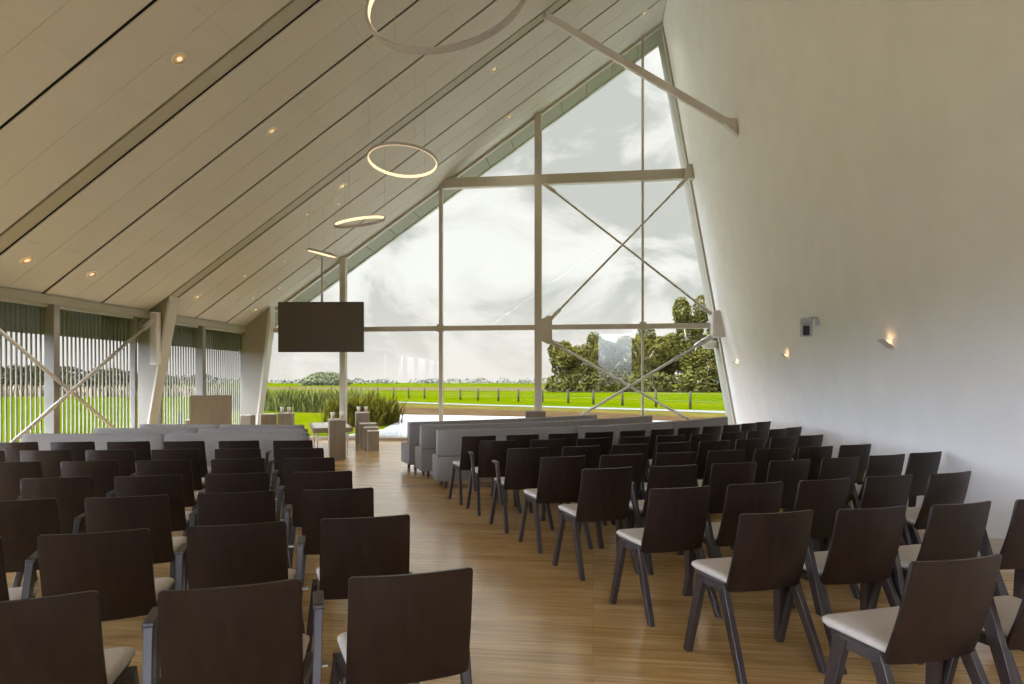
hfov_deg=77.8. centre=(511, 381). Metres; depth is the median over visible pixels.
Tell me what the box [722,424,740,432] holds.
wooden chair
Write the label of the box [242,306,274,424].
column
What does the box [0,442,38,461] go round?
wooden armchair
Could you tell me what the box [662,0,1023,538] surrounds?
wall
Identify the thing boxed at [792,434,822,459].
wooden chair
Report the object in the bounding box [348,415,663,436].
pond
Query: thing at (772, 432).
wooden armchair
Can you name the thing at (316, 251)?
lamp
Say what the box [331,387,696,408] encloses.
fence
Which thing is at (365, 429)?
stool
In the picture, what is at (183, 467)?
wooden chair
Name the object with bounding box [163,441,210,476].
wooden chair
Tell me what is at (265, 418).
pedestal
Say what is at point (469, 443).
wooden chair
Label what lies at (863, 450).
wooden chair
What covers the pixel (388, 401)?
path
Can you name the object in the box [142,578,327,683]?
wooden armchair
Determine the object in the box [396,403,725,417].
verge
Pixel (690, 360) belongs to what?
tree
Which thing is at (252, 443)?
wooden armchair
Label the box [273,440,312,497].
wooden chair
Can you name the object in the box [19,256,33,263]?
recessed light
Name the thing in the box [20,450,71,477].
wooden chair
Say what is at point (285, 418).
pedestal
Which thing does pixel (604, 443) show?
wooden armchair
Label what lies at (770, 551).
wooden chair
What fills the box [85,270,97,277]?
recessed light
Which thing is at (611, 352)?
tree
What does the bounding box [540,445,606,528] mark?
wooden chair
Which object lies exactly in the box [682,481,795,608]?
wooden armchair
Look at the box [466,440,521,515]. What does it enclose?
wooden armchair
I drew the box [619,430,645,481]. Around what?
wooden chair
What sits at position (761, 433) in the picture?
wooden chair
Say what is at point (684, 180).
brace
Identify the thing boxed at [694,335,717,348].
floodlight
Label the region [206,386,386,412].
reeds
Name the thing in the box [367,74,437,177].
lamp
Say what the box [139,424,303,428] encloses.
bench
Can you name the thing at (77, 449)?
wooden chair
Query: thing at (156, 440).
bench
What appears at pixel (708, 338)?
brace
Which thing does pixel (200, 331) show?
window
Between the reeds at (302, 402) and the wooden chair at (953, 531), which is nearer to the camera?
the wooden chair at (953, 531)
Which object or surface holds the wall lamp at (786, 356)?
attached to the wall at (870, 184)
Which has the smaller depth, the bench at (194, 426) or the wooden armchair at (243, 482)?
the wooden armchair at (243, 482)
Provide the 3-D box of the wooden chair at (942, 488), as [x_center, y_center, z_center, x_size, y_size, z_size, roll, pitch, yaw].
[3.052,1.040,4.674,0.598,0.800,0.500,0,0,-21]
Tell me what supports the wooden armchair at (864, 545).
on the floor
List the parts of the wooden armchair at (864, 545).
leg, rail, seat, armrest post, leg, backrest, leg, armrest post, leg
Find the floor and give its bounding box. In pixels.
[6,440,1023,683]
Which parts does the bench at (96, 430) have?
backrest, backrest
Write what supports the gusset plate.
attached to the window at (538, 179)
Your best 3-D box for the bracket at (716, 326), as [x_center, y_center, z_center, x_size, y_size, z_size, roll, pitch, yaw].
[4.683,-1.320,14.474,0.268,0.600,0.340,0,0,7]
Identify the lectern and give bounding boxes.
[190,377,230,424]
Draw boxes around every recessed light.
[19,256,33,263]
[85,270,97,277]
[171,52,186,64]
[192,294,201,299]
[266,126,276,134]
[338,183,346,188]
[490,65,497,72]
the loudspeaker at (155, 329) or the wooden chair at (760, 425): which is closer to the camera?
the wooden chair at (760, 425)
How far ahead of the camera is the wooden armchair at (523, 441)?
7.72 m
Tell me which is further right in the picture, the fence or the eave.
the fence
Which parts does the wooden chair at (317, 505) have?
leg, backrest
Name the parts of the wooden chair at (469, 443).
leg, seat, leg, backrest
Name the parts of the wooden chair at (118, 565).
backrest, leg, seat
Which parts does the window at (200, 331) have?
rail, rail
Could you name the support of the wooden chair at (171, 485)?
on the floor
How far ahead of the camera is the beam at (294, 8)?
8.53 m
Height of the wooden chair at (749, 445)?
0.800 m
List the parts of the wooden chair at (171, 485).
backrest, leg, seat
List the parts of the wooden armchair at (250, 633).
armrest post, armrest, seat, rail, leg, armrest post, armrest, coupling plate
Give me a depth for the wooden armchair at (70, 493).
4.28 m
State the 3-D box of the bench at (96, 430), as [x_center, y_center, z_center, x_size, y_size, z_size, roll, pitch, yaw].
[-4.331,1.045,9.029,3.009,0.790,0.540,0,0,3]
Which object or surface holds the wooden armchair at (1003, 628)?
on the floor
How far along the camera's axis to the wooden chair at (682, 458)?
5.76 m
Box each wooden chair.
[0,461,42,500]
[0,590,139,683]
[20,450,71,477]
[37,528,173,683]
[50,441,94,460]
[84,494,187,589]
[114,474,197,588]
[135,459,198,516]
[151,449,204,490]
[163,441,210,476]
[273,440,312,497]
[279,448,323,510]
[282,457,334,518]
[288,470,352,568]
[295,487,373,600]
[306,514,419,683]
[329,567,472,683]
[448,435,498,504]
[513,439,569,512]
[518,456,592,553]
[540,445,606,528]
[548,433,577,446]
[552,467,638,580]
[609,486,722,626]
[618,436,649,480]
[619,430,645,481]
[630,452,696,527]
[648,442,690,471]
[676,462,756,558]
[677,427,699,441]
[683,510,826,683]
[690,433,716,479]
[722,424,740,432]
[734,438,763,462]
[746,430,767,448]
[752,448,790,483]
[756,421,770,435]
[786,426,801,457]
[791,456,859,511]
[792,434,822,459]
[793,478,859,599]
[822,553,1001,683]
[838,444,870,500]
[867,500,990,609]
[904,451,941,506]
[906,471,970,543]
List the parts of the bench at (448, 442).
seat, backrest, backrest, backrest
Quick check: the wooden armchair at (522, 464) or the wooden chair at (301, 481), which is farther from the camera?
the wooden armchair at (522, 464)
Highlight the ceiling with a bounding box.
[0,0,665,325]
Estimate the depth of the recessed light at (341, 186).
12.74 m
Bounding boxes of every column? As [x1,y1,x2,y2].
[138,296,178,427]
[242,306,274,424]
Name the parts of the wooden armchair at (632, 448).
backrest, armrest post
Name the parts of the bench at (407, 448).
seat, backrest, backrest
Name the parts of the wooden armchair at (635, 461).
leg, backrest, leg, armrest post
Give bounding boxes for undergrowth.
[544,367,721,392]
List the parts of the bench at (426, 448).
seat, backrest, backrest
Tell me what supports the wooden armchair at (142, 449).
on the floor
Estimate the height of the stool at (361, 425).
0.530 m
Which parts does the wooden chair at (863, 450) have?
backrest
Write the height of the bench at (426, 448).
0.790 m
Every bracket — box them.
[684,164,694,180]
[710,310,724,337]
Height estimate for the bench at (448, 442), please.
0.790 m
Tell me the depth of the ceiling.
10.03 m
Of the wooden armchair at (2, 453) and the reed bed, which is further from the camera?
the reed bed
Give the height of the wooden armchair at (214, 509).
0.800 m
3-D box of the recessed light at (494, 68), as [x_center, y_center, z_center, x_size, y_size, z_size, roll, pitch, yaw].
[-0.346,-6.059,12.293,0.160,0.113,0.193,0,0,1]
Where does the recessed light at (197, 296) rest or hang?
in the ceiling
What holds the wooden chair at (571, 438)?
on the floor
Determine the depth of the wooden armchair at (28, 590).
2.80 m
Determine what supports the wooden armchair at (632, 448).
on the floor
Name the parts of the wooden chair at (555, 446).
leg, backrest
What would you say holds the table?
on the floor
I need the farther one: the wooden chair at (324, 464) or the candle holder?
the candle holder
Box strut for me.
[543,11,737,137]
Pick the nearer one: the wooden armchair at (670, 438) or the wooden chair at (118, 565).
the wooden chair at (118, 565)
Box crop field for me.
[33,386,716,390]
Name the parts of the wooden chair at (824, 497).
leg, backrest, leg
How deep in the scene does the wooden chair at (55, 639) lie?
1.93 m
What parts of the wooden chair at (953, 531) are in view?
leg, rail, seat, backrest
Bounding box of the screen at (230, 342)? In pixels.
[164,326,240,424]
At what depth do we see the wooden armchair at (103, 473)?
5.17 m
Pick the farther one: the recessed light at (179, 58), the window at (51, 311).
the window at (51, 311)
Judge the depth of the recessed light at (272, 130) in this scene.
9.95 m
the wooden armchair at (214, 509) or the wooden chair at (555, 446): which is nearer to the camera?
the wooden armchair at (214, 509)
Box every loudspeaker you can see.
[150,312,160,364]
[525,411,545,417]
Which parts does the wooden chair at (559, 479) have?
leg, rail, seat, leg, backrest, leg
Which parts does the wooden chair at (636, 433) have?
backrest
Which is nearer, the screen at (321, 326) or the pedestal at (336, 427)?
the pedestal at (336, 427)
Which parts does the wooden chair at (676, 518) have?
leg, seat, rail, leg, backrest, leg, leg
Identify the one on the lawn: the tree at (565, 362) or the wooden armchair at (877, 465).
the tree at (565, 362)
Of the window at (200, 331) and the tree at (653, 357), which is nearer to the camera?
the window at (200, 331)
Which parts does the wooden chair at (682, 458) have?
backrest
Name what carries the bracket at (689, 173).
attached to the wall at (870, 184)
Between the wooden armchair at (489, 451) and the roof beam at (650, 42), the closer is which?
the wooden armchair at (489, 451)
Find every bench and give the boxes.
[22,433,309,487]
[94,428,307,433]
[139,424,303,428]
[401,414,596,470]
[415,415,651,477]
[432,416,727,488]
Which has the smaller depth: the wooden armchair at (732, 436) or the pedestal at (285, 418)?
the wooden armchair at (732, 436)
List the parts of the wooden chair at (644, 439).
backrest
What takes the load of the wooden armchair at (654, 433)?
on the floor
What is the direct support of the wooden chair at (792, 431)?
on the floor
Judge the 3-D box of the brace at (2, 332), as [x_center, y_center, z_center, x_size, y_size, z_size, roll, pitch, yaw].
[-7.349,0.120,10.514,0.105,2.338,3.233,0,0,7]
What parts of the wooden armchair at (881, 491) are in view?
leg, backrest, leg, armrest post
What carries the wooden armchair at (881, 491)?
on the floor
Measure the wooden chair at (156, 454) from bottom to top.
0.800 m
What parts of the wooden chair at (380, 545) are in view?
leg, rail, backrest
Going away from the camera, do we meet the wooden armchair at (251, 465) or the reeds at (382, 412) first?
the wooden armchair at (251, 465)
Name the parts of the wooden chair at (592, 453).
leg, backrest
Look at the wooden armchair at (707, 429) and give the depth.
9.20 m
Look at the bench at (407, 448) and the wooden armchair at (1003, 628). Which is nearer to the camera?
the wooden armchair at (1003, 628)
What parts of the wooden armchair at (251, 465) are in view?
backrest, armrest post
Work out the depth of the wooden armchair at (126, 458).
6.02 m
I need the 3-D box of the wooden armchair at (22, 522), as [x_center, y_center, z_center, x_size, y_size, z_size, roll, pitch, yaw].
[-2.772,1.040,3.615,0.599,0.800,0.500,0,0,-18]
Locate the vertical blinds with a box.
[0,302,127,441]
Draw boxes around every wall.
[658,32,733,424]
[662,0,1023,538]
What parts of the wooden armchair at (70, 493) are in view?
leg, backrest, armrest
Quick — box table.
[310,422,352,450]
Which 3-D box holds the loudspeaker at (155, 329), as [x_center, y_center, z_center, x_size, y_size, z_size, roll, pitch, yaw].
[-7.009,-0.855,12.504,0.160,1.030,0.166,0,0,7]
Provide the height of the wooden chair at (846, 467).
0.800 m
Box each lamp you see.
[307,203,337,257]
[334,148,385,227]
[365,0,524,54]
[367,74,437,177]
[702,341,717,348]
[780,353,789,359]
[877,339,895,349]
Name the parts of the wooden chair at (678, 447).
backrest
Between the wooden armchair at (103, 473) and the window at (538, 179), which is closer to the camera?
the wooden armchair at (103, 473)
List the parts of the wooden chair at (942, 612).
leg, rail, seat, leg, leg, backrest, leg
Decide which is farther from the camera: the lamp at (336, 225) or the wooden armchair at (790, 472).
the lamp at (336, 225)
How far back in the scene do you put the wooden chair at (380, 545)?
3.04 m
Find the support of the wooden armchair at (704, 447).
on the floor
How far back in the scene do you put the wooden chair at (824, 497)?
4.20 m
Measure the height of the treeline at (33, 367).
12.377 m
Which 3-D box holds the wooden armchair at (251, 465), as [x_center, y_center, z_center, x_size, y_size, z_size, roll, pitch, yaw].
[-2.331,1.040,5.483,0.599,0.800,0.500,0,0,-13]
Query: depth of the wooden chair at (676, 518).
3.90 m
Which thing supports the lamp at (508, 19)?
hanging from the ceiling
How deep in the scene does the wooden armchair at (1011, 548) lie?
3.54 m
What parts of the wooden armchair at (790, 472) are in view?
leg, backrest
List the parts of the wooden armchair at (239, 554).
armrest post, armrest, backrest, seat, armrest post, armrest, leg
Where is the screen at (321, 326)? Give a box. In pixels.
[278,255,363,351]
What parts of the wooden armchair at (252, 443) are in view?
backrest, armrest post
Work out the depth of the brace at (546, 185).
14.80 m
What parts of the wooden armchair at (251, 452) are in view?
backrest, armrest post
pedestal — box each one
[240,414,255,424]
[259,413,276,424]
[277,412,294,424]
[328,418,345,459]
[355,412,368,444]
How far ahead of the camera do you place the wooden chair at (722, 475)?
5.03 m
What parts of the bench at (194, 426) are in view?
backrest, backrest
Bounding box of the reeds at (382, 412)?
[315,390,410,426]
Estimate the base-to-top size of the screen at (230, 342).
2.802 m
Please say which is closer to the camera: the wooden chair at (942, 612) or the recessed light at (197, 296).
the wooden chair at (942, 612)
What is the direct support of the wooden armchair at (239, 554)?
on the floor
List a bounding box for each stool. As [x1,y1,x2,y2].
[359,422,376,446]
[363,426,377,448]
[367,430,378,450]
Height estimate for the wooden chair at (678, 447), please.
0.800 m
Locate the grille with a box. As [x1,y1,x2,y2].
[150,313,156,362]
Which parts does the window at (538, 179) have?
sill, rail, rail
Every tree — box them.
[547,340,593,382]
[579,331,635,385]
[617,329,666,387]
[652,335,685,386]
[662,294,708,376]
[697,328,719,382]
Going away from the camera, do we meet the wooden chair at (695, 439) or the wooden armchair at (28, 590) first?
the wooden armchair at (28, 590)
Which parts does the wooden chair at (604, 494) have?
leg, seat, rail, leg, backrest, leg, leg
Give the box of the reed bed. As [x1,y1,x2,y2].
[2,383,221,396]
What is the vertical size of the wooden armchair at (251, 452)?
0.800 m
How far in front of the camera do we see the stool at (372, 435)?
13.30 m
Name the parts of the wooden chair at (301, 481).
leg, leg, backrest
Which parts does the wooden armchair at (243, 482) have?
backrest, armrest post, armrest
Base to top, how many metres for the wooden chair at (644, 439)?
0.800 m
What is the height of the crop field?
0.001 m
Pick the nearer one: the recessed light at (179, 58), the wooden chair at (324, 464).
the wooden chair at (324, 464)
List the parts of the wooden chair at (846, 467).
backrest, leg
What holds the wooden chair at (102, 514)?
on the floor
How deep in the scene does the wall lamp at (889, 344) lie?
6.54 m
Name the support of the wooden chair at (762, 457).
on the floor
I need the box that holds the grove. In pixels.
[299,371,350,385]
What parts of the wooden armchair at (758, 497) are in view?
leg, armrest post, seat, leg, backrest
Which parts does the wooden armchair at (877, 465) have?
armrest post, seat, backrest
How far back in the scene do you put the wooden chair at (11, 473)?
5.10 m
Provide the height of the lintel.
0.140 m
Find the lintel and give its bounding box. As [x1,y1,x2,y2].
[0,287,244,331]
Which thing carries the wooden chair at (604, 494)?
on the floor
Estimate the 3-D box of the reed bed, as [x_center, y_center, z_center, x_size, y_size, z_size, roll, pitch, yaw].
[-59.283,0.814,73.073,51.947,1.553,14.063,0,0,7]
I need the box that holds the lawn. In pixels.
[2,383,724,441]
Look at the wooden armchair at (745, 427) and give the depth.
9.85 m
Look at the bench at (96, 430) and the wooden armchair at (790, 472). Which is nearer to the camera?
the wooden armchair at (790, 472)
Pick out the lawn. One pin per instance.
(713, 401)
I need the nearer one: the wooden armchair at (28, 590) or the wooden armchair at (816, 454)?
the wooden armchair at (28, 590)
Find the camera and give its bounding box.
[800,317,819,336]
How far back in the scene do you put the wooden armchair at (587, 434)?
8.14 m
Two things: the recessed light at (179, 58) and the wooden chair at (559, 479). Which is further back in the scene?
the recessed light at (179, 58)
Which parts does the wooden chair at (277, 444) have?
backrest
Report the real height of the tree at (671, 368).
9.763 m
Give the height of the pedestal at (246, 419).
0.700 m
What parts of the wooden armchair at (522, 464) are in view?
leg, armrest post, seat, leg, backrest, leg, leg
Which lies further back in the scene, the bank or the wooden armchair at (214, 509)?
the bank
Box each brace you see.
[0,328,115,427]
[10,318,154,441]
[544,183,711,314]
[549,339,689,419]
[550,178,688,319]
[580,335,712,414]
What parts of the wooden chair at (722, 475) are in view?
backrest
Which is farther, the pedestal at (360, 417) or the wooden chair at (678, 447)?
the pedestal at (360, 417)
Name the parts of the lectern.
panel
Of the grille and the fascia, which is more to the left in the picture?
the grille
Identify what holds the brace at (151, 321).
attached to the column
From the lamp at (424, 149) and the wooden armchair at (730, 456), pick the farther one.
the lamp at (424, 149)
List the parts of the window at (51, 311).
rail, rail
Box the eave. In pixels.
[0,301,240,349]
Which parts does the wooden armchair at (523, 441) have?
backrest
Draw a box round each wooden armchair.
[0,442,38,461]
[0,450,5,461]
[0,498,85,572]
[0,536,39,600]
[12,476,114,587]
[58,460,135,497]
[85,449,135,475]
[107,441,151,460]
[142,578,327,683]
[175,521,307,633]
[188,490,293,588]
[198,472,284,520]
[207,458,278,506]
[215,448,275,489]
[219,440,271,472]
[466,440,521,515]
[489,447,553,532]
[490,434,538,502]
[576,437,609,456]
[578,454,644,548]
[584,431,612,454]
[599,444,648,524]
[622,464,697,574]
[647,435,684,468]
[648,428,673,458]
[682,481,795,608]
[696,440,729,477]
[696,450,745,486]
[697,431,743,479]
[701,425,720,440]
[721,423,756,438]
[730,459,813,549]
[765,428,787,448]
[768,436,795,459]
[774,505,923,674]
[797,446,832,479]
[823,474,912,550]
[850,454,912,544]
[941,595,1023,683]
[977,499,1023,650]
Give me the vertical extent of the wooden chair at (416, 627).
0.800 m
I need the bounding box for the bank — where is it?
[398,407,704,420]
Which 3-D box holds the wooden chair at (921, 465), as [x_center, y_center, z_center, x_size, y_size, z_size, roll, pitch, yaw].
[3.718,1.040,5.968,0.598,0.800,0.500,0,0,-22]
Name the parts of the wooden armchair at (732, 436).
backrest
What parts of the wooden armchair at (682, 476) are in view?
rail, armrest post, seat, leg, backrest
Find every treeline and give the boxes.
[2,364,217,387]
[77,377,717,383]
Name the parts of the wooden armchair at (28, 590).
backrest, seat, armrest post, armrest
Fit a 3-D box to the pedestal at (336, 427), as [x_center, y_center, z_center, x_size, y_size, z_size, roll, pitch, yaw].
[-3.274,1.065,11.870,0.298,0.750,0.298,0,0,-21]
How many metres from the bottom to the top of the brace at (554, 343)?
2.398 m
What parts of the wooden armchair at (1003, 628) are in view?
leg, rail, armrest post, seat, backrest, leg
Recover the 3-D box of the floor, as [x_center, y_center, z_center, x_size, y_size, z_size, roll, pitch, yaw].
[-2.057,1.510,4.940,12.530,0.140,21.280,0,0,7]
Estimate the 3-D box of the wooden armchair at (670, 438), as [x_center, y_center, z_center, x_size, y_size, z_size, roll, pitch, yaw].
[1.845,1.040,7.804,0.599,0.800,0.500,0,0,-24]
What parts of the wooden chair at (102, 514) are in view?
backrest, leg, seat, leg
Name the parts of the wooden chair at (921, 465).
leg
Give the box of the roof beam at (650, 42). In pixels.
[275,28,660,324]
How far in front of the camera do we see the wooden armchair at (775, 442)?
7.38 m
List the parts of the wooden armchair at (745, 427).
backrest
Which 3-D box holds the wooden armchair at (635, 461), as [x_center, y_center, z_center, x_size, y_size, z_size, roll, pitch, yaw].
[0.925,1.040,5.786,0.599,0.800,0.500,0,0,-18]
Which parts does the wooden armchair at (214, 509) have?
armrest post, armrest, backrest, armrest post, armrest, leg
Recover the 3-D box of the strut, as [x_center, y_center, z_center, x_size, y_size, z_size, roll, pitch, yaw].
[2.124,-5.489,11.164,3.484,2.819,0.243,0,0,19]
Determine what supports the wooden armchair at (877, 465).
on the floor
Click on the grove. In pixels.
(320, 378)
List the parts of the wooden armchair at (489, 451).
leg, armrest post, leg, backrest, leg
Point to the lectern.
(204, 409)
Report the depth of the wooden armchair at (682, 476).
4.87 m
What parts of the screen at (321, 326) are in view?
casing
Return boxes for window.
[0,298,136,432]
[157,322,241,423]
[273,22,736,440]
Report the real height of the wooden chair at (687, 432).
0.800 m
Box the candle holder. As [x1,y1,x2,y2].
[330,412,334,418]
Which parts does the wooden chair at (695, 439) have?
backrest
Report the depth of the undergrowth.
98.16 m
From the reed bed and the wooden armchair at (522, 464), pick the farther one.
the reed bed
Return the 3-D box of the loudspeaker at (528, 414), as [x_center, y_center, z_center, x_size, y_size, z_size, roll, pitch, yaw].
[0.551,1.055,14.749,0.460,0.770,0.280,0,0,7]
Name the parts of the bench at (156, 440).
backrest, backrest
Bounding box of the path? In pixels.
[388,401,724,412]
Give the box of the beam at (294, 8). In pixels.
[0,0,568,310]
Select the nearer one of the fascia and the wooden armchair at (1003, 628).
the wooden armchair at (1003, 628)
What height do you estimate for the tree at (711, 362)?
11.584 m
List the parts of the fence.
post, post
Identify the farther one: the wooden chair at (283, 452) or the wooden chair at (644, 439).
the wooden chair at (644, 439)
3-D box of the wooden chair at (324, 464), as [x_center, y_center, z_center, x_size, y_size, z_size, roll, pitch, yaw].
[-1.749,1.040,5.553,0.598,0.800,0.500,0,0,-10]
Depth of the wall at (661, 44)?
15.51 m
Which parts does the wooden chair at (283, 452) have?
backrest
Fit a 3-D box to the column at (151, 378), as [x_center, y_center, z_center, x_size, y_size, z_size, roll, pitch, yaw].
[-7.074,-0.132,12.687,0.715,3.144,0.360,0,0,7]
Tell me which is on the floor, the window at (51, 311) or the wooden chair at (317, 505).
the wooden chair at (317, 505)
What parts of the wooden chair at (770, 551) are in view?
leg, rail, seat, leg, backrest, leg, leg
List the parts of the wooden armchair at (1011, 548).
seat, armrest post, leg, backrest, leg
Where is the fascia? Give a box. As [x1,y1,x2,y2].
[239,43,658,353]
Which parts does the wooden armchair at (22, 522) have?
armrest post, armrest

